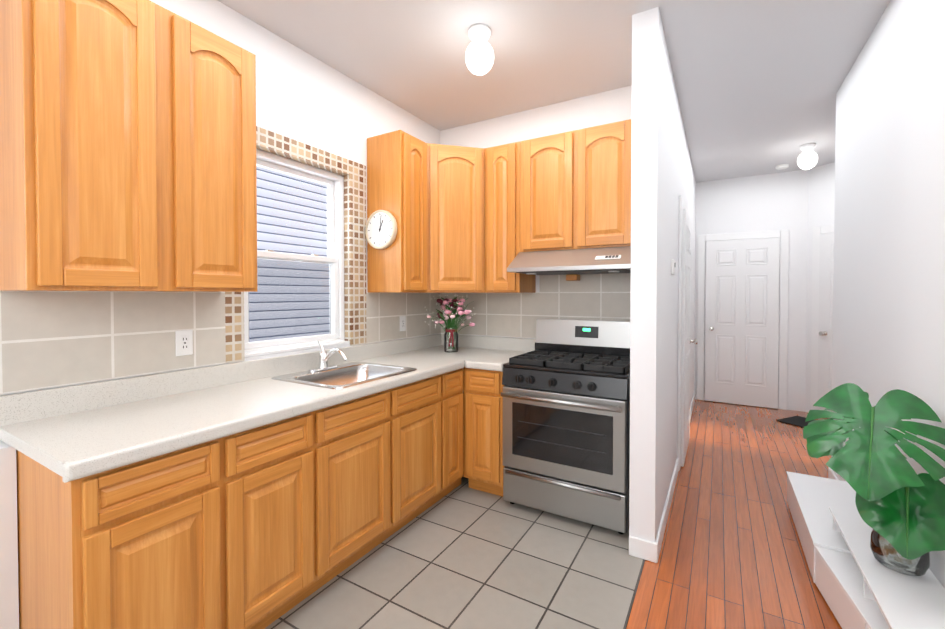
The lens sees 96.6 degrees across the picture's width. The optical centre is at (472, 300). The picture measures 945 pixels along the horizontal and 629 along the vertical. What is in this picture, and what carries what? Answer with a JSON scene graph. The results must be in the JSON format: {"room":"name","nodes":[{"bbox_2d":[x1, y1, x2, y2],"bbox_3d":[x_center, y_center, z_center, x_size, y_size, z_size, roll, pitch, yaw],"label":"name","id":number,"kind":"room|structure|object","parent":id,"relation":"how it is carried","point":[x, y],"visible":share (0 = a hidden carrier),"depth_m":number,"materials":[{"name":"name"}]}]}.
{"room":"kitchen","nodes":[
{"label":"kitchen","id":0,"kind":"room"},
{"bbox_2d":[0,0,440,628],"bbox_3d":[-1.545,-0.062,1.623,0.350,2.800,5.140,1,1,30],"label":"wall","id":1,"kind":"structure","parent":0,"point":[302,96],"depth_m":2.40,"materials":[{"name":"white paint"}]},
{"bbox_2d":[0,291,225,394],"bbox_3d":[-1.438,0.139,1.750,0.010,0.359,0.806,1,1,30],"label":"tile backsplash","id":2,"kind":"structure","parent":1,"relation":"attached to","point":[50,339],"depth_m":1.67,"materials":[{"name":"white tile"}]},
{"bbox_2d":[175,330,192,355],"bbox_3d":[-1.322,0.193,1.931,0.010,0.116,0.072,1,1,30],"label":"outlet","id":3,"kind":"object","parent":2,"relation":"attached to","point":[184,341],"visible":1,"depth_m":1.93,"materials":[{"name":"white plastic"}]},
{"bbox_2d":[0,0,256,291],"bbox_3d":[-1.294,-0.575,1.669,0.324,1.075,0.746,1,1,30],"label":"upper cabinet","id":4,"kind":"object","parent":1,"relation":"attached to","point":[127,145],"visible":1,"depth_m":1.48,"materials":[{"name":"brown wood"}]},
{"bbox_2d":[225,126,365,362],"bbox_3d":[-1.010,-0.311,2.522,0.058,1.235,0.970,1,1,30],"label":"wall tile","id":5,"kind":"structure","parent":1,"relation":"attached to","point":[353,173],"depth_m":2.81,"materials":[{"name":"beige tile"}]},
{"bbox_2d":[244,149,348,357],"bbox_3d":[-1.069,-0.269,2.530,0.149,1.125,0.728,1,1,30],"label":"double-hung window","id":6,"kind":"structure","parent":1,"relation":"in","point":[334,183],"depth_m":2.63,"materials":[{"name":"white plastic"}]},
{"bbox_2d":[367,130,426,292],"bbox_3d":[-0.524,-0.595,2.981,0.324,1.075,0.288,1,1,30],"label":"upper cabinet","id":7,"kind":"object","parent":1,"relation":"attached to","point":[397,174],"visible":0.96,"depth_m":2.87,"materials":[{"name":"brown wood"}]},
{"bbox_2d":[365,210,396,248],"bbox_3d":[-0.621,-0.481,2.849,0.264,0.264,0.036,1,1,30],"label":"round clock","id":8,"kind":"object","parent":7,"relation":"attached to","point":[381,229],"visible":1,"depth_m":2.83,"materials":[{"name":"beige plastic"}]},
{"bbox_2d":[366,292,439,343],"bbox_3d":[-0.517,0.115,3.320,0.008,0.359,0.894,1,1,30],"label":"tile backsplash","id":9,"kind":"structure","parent":1,"relation":"attached to","point":[384,311],"depth_m":3.23,"materials":[{"name":"white tile"}]},
{"bbox_2d":[400,316,405,330],"bbox_3d":[-0.540,0.178,3.264,0.010,0.116,0.072,1,1,30],"label":"electrical outlet","id":10,"kind":"object","parent":9,"relation":"attached to","point":[402,323],"visible":1,"depth_m":3.26,"materials":[{"name":"white plastic"}]},
{"bbox_2d":[426,143,484,292],"bbox_3d":[-0.174,-0.600,3.297,0.608,1.075,0.608,1,1,30],"label":"upper cabinet","id":11,"kind":"object","parent":1,"relation":"attached to","point":[455,219],"visible":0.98,"depth_m":3.07,"materials":[{"name":"brown wood"}]},
{"bbox_2d":[265,474,644,628],"bbox_3d":[-0.829,1.394,1.226,2.010,0.100,5.140,1,1,30],"label":"floor","id":12,"kind":"structure","parent":0,"point":[463,555],"depth_m":2.03,"materials":[{"name":"grey tile"}]},
{"bbox_2d":[16,430,251,628],"bbox_3d":[-1.225,0.904,1.501,0.620,0.872,0.468,1,1,30],"label":"base cabinet","id":13,"kind":"object","parent":12,"relation":"on","point":[164,541],"depth_m":1.31,"materials":[{"name":"brown wood"}]},
{"bbox_2d":[248,406,335,628],"bbox_3d":[-1.043,0.899,1.810,0.620,0.872,0.531,1,1,30],"label":"base cabinet","id":14,"kind":"object","parent":12,"relation":"on","point":[263,527],"depth_m":1.72,"materials":[{"name":"brown wood"}]},
{"bbox_2d":[332,385,403,575],"bbox_3d":[-0.820,0.894,2.190,0.620,0.872,0.631,1,1,30],"label":"base cabinet","id":15,"kind":"object","parent":12,"relation":"on","point":[368,431],"depth_m":2.10,"materials":[{"name":"brown wood"}]},
{"bbox_2d":[0,334,535,482],"bbox_3d":[-0.555,0.388,2.342,0.917,0.153,2.650,1,1,30],"label":"countertop","id":16,"kind":"structure","parent":15,"relation":"on","point":[70,433],"depth_m":1.68,"materials":[{"name":"stone"}]},
{"bbox_2d":[308,340,346,371],"bbox_3d":[-0.819,0.318,2.438,0.253,0.170,0.200,1,1,30],"label":"chrome faucet","id":17,"kind":"object","parent":16,"relation":"on","point":[324,356],"visible":1,"depth_m":2.45,"materials":[{"name":"white metal"}]},
{"bbox_2d":[271,362,416,388],"bbox_3d":[-0.700,0.478,2.370,0.524,0.147,0.624,1,1,30],"label":"stainless steel sink","id":18,"kind":"object","parent":16,"relation":"in","point":[345,375],"visible":0.46,"depth_m":2.48,"materials":[{"name":"white metal"}]},
{"bbox_2d":[425,295,475,352],"bbox_3d":[-0.174,0.175,3.268,0.419,0.445,0.409,1,1,30],"label":"bouquet","id":19,"kind":"object","parent":16,"relation":"on","point":[451,332],"visible":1,"depth_m":3.23,"materials":[{"name":"pink plant"}]},
{"bbox_2d":[404,371,451,525],"bbox_3d":[-0.576,0.887,2.606,0.620,0.872,0.616,1,1,30],"label":"base cabinet","id":20,"kind":"object","parent":12,"relation":"on","point":[427,402],"depth_m":2.53,"materials":[{"name":"brown wood"}]},
{"bbox_2d":[452,368,463,489],"bbox_3d":[-0.410,0.883,2.889,0.620,0.872,0.323,1,1,30],"label":"base cabinet","id":21,"kind":"object","parent":12,"relation":"on","point":[457,375],"depth_m":2.82,"materials":[{"name":"brown wood"}]},
{"bbox_2d":[463,366,504,496],"bbox_3d":[0.218,0.880,3.071,0.314,0.872,0.619,1,1,30],"label":"base cabinet","id":22,"kind":"object","parent":12,"relation":"on","point":[483,428],"visible":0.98,"depth_m":2.81,"materials":[{"name":"brown wood"}]},
{"bbox_2d":[501,319,629,534],"bbox_3d":[0.660,0.733,2.745,0.764,1.176,0.693,1,1,30],"label":"gas range","id":23,"kind":"object","parent":12,"relation":"on","point":[565,394],"visible":0.96,"depth_m":2.51,"materials":[{"name":"grey metal"}]},
{"bbox_2d":[440,85,631,438],"bbox_3d":[0.493,-0.088,3.337,1.730,2.800,0.120,1,1,30],"label":"wall","id":24,"kind":"structure","parent":0,"point":[606,107],"depth_m":3.21,"materials":[{"name":"white paint"}]},
{"bbox_2d":[485,141,535,292],"bbox_3d":[0.285,-0.599,3.192,0.286,1.075,0.324,1,1,30],"label":"upper cabinet","id":25,"kind":"object","parent":24,"relation":"attached to","point":[502,206],"visible":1,"depth_m":3.05,"materials":[{"name":"brown wood"}]},
{"bbox_2d":[440,273,630,338],"bbox_3d":[0.461,0.182,3.286,1.730,1.062,0.008,1,1,30],"label":"tile backsplash","id":26,"kind":"structure","parent":24,"relation":"attached to","point":[601,297],"depth_m":3.21,"materials":[{"name":"white tile"}]},
{"bbox_2d":[520,119,630,251],"bbox_3d":[0.755,-0.738,2.914,0.800,0.788,0.324,1,1,30],"label":"upper cabinet","id":27,"kind":"object","parent":24,"relation":"attached to","point":[575,189],"visible":0.92,"depth_m":2.77,"materials":[{"name":"brown wood"}]},
{"bbox_2d":[507,246,630,280],"bbox_3d":[0.703,-0.241,2.833,0.790,0.198,0.526,1,1,30],"label":"steel range hood","id":28,"kind":"object","parent":27,"relation":"attached to","point":[571,264],"visible":0.92,"depth_m":2.67,"materials":[{"name":"grey metal"}]},
{"bbox_2d":[217,0,890,182],"bbox_3d":[0.852,-1.518,1.980,4.100,0.100,8.220,1,1,30],"label":"ceiling","id":29,"kind":"structure","parent":0,"point":[758,83],"depth_m":2.54,"materials":[{"name":"white paint"}]},
{"bbox_2d":[465,24,493,74],"bbox_3d":[0.039,-1.356,2.297,0.156,0.232,0.156,1,1,30],"label":"light","id":30,"kind":"object","parent":29,"relation":"attached to","point":[479,57],"visible":1,"depth_m":2.25,"materials":[{"name":"white glass"}]},
{"bbox_2d":[775,164,788,169],"bbox_3d":[3.455,-1.493,4.696,0.120,0.032,0.120,1,1,30],"label":"smoke detector","id":31,"kind":"object","parent":29,"relation":"attached to","point":[781,166],"visible":1,"depth_m":4.67,"materials":[{"name":"white plastic"}]},
{"bbox_2d":[797,143,817,169],"bbox_3d":[3.228,-1.383,4.054,0.156,0.232,0.156,1,1,30],"label":"light","id":32,"kind":"object","parent":29,"relation":"attached to","point":[807,158],"visible":1,"depth_m":4.01,"materials":[{"name":"white glass"}]},
{"bbox_2d":[629,7,695,541],"bbox_3d":[1.879,-0.096,3.866,0.125,2.800,3.965,1,1,30],"label":"wall","id":33,"kind":"structure","parent":0,"point":[662,176],"depth_m":2.18,"materials":[{"name":"white paint"}]},
{"bbox_2d":[671,259,674,274],"bbox_3d":[1.317,-0.219,2.759,0.022,0.100,0.070,1,1,30],"label":"thermostat","id":34,"kind":"object","parent":33,"relation":"attached to","point":[672,266],"visible":1,"depth_m":2.73,"materials":[{"name":"white plastic"}]},
{"bbox_2d":[652,392,694,562],"bbox_3d":[1.905,1.255,3.793,0.014,0.100,3.858,1,1,30],"label":"baseboard","id":35,"kind":"structure","parent":33,"relation":"attached to","point":[656,546],"depth_m":2.49,"materials":[{"name":"white wood"}]},
{"bbox_2d":[677,195,688,470],"bbox_3d":[1.822,0.247,3.629,0.020,2.121,0.942,1,1,30],"label":"door frame","id":36,"kind":"structure","parent":33,"relation":"attached to","point":[682,205],"depth_m":3.23,"materials":[{"name":"white wood"}]},
{"bbox_2d":[681,209,697,466],"bbox_3d":[1.862,0.289,3.607,0.100,2.022,0.760,1,1,30],"label":"door","id":37,"kind":"structure","parent":33,"relation":"in","point":[686,341],"depth_m":3.38,"materials":[{"name":"white paint"}]},
{"bbox_2d":[626,399,841,628],"bbox_3d":[1.718,1.390,1.516,2.090,0.100,8.220,1,1,30],"label":"floor","id":38,"kind":"structure","parent":0,"point":[731,555],"depth_m":2.35,"materials":[{"name":"red wood"}]},
{"bbox_2d":[776,416,814,427],"bbox_3d":[3.567,1.290,4.337,0.380,0.012,0.600,0,1,-25],"label":"doormat","id":39,"kind":"object","parent":38,"relation":"on","point":[799,421],"visible":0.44,"depth_m":4.49,"materials":[{"name":"black fabric"}]},
{"bbox_2d":[786,471,944,628],"bbox_3d":[1.720,1.182,1.867,0.321,0.305,1.874,1,1,30],"label":"tv stand","id":40,"kind":"object","parent":38,"relation":"on","point":[858,584],"visible":0.81,"depth_m":1.77,"materials":[{"name":"white paint"}]},
{"bbox_2d":[803,383,944,575],"bbox_3d":[1.558,0.685,1.673,0.414,0.693,0.668,1,1,30],"label":"potted plant","id":41,"kind":"object","parent":40,"relation":"on","point":[900,503],"visible":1,"depth_m":1.50,"materials":[{"name":"green plant"}]},
{"bbox_2d":[694,169,807,411],"bbox_3d":[3.400,-0.117,5.202,1.145,2.800,0.120,1,1,30],"label":"wall","id":42,"kind":"structure","parent":0,"point":[770,202],"depth_m":4.99,"materials":[{"name":"white paint"}]},
{"bbox_2d":[705,238,779,408],"bbox_3d":[3.279,0.265,5.144,0.760,2.022,0.100,1,1,30],"label":"entry door","id":43,"kind":"structure","parent":42,"relation":"in","point":[741,321],"depth_m":5.15,"materials":[{"name":"white paint"}]},
{"bbox_2d":[697,229,788,409],"bbox_3d":[3.302,0.223,5.183,0.942,2.121,0.020,1,1,30],"label":"door frame","id":44,"kind":"structure","parent":42,"relation":"attached to","point":[783,235],"depth_m":5.01,"materials":[{"name":"white wood"}]},
{"bbox_2d":[806,162,834,411],"bbox_3d":[4.055,-0.104,4.363,0.120,2.800,1.060,0,1,-15],"label":"wall","id":45,"kind":"structure","parent":0,"point":[821,195],"depth_m":4.79,"materials":[{"name":"white paint"}]},
{"bbox_2d":[811,224,833,409],"bbox_3d":[3.989,0.236,4.340,0.020,2.121,0.942,0,1,-15],"label":"door frame","id":46,"kind":"structure","parent":45,"relation":"attached to","point":[817,231],"depth_m":4.75,"materials":[{"name":"white wood"}]},
{"bbox_2d":[817,233,833,411],"bbox_3d":[3.971,0.278,4.340,0.571,2.022,0.559,1,1,30],"label":"angled door","id":47,"kind":"structure","parent":45,"relation":"in","point":[826,287],"depth_m":4.62,"materials":[{"name":"white paint"}]},
{"bbox_2d":[831,0,944,587],"bbox_3d":[1.575,-0.041,0.232,1.060,2.800,5.900,1,1,30],"label":"wall","id":48,"kind":"structure","parent":0,"point":[889,284],"depth_m":1.99,"materials":[{"name":"white paint"}]},
{"bbox_2d":[828,467,837,479],"bbox_3d":[2.472,1.270,2.841,0.014,0.100,0.511,1,1,30],"label":"baseboard","id":49,"kind":"structure","parent":48,"relation":"attached to","point":[831,475],"depth_m":3.00,"materials":[{"name":"white wood"}]},
{"label":"outside","id":50,"kind":"structure","parent":0,"visible":0},
{"bbox_2d":[248,166,328,341],"bbox_3d":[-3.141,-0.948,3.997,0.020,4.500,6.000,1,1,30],"label":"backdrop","id":51,"kind":"structure","parent":50,"point":[276,229],"depth_m":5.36,"materials":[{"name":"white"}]}
]}

